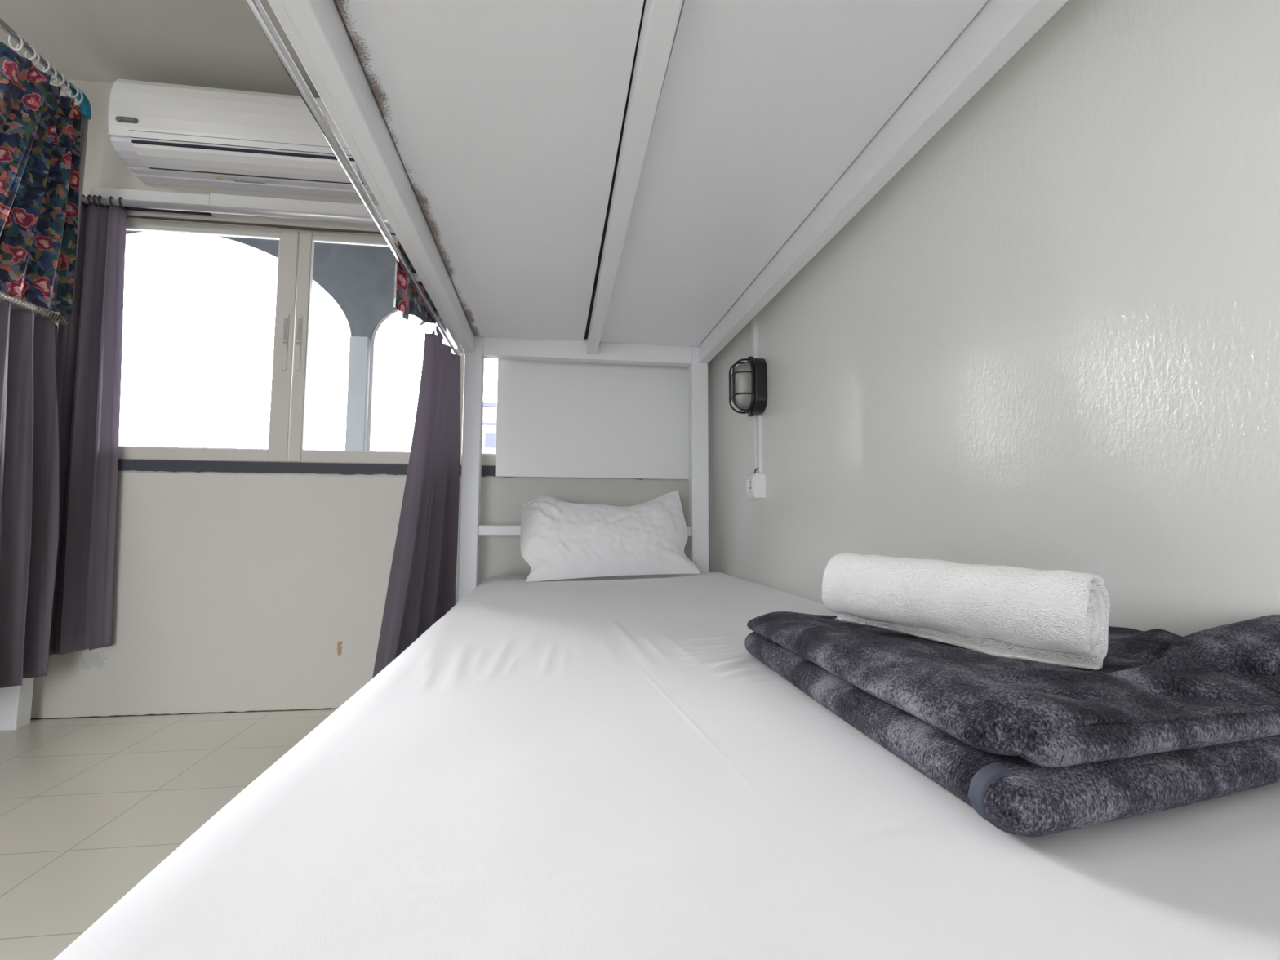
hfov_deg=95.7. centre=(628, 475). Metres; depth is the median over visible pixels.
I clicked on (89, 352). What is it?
curtain
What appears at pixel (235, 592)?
wall
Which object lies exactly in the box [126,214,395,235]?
trim
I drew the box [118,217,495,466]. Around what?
window
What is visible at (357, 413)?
pillar
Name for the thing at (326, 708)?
baseboard
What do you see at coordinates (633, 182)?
bunk bed
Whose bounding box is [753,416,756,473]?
cable conduit
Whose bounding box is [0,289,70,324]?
curtain rod
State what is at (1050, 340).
wall
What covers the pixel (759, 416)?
cable conduit
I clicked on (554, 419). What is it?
board
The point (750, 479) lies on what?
outlet
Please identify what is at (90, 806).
floor
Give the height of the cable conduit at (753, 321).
1.200 m
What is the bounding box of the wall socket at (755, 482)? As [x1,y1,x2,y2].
[745,467,764,498]
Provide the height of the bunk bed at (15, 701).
1.490 m
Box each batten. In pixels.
[89,186,209,204]
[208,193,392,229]
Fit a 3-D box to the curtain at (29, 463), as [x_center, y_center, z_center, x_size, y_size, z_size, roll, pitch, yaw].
[-2.038,0.048,1.711,0.122,1.266,0.715,0,-4,-2]
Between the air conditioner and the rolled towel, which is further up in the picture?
the air conditioner
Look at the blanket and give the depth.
0.44 m
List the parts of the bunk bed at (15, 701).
rail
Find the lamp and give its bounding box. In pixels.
[728,356,767,416]
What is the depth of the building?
19.68 m
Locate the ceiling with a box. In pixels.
[0,0,320,97]
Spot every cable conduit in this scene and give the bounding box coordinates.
[751,314,757,357]
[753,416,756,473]
[756,414,761,473]
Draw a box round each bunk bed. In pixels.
[0,298,57,730]
[267,0,1067,603]
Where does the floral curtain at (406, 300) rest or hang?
hanging from the bunk bed at (633, 182)
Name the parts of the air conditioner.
panel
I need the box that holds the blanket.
[744,611,1279,836]
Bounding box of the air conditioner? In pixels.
[106,79,376,199]
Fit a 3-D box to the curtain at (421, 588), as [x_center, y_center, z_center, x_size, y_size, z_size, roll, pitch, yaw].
[-0.683,0.127,1.936,0.082,1.240,0.652,0,-4,5]
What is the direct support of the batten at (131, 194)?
attached to the wall at (235, 592)
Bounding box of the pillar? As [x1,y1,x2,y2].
[344,336,370,450]
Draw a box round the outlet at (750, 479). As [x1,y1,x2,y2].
[749,478,752,493]
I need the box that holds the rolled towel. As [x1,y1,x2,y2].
[822,552,1110,670]
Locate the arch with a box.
[125,230,395,341]
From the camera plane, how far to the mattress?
0.38 m
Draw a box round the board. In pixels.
[494,359,688,479]
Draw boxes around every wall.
[18,77,712,718]
[711,0,1279,636]
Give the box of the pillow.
[520,490,700,582]
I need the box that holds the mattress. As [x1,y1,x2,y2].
[53,572,1279,959]
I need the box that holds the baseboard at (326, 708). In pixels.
[30,707,337,719]
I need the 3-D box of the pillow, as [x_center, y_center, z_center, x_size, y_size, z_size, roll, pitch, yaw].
[-0.070,0.208,2.138,0.652,0.323,0.236,2,-5,-17]
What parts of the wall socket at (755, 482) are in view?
plate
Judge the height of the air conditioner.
0.311 m
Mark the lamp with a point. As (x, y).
(751, 386)
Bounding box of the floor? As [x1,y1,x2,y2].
[0,709,336,959]
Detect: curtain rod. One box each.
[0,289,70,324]
[82,196,390,225]
[244,0,462,355]
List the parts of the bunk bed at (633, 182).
rail, post, deck panel, headboard rail, rail, post, deck panel, rail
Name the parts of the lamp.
glass, bulb, plate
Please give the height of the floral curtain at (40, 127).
0.889 m
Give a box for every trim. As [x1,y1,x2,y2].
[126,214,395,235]
[366,308,402,451]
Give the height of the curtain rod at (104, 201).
0.027 m
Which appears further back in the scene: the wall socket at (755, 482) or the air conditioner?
the air conditioner
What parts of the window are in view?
sash, sash, sash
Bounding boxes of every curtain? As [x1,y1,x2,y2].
[0,33,83,315]
[0,302,59,688]
[48,194,126,655]
[372,329,460,678]
[393,237,446,339]
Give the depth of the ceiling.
2.12 m
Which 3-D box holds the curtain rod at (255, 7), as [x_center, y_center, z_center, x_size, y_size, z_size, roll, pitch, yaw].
[-0.528,-0.568,1.196,0.034,0.024,2.255,1,-4,-7]
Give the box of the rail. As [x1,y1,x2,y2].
[0,17,91,302]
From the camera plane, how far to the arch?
3.70 m
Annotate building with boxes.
[481,402,497,453]
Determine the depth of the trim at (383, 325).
3.69 m
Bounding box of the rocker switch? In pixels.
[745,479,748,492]

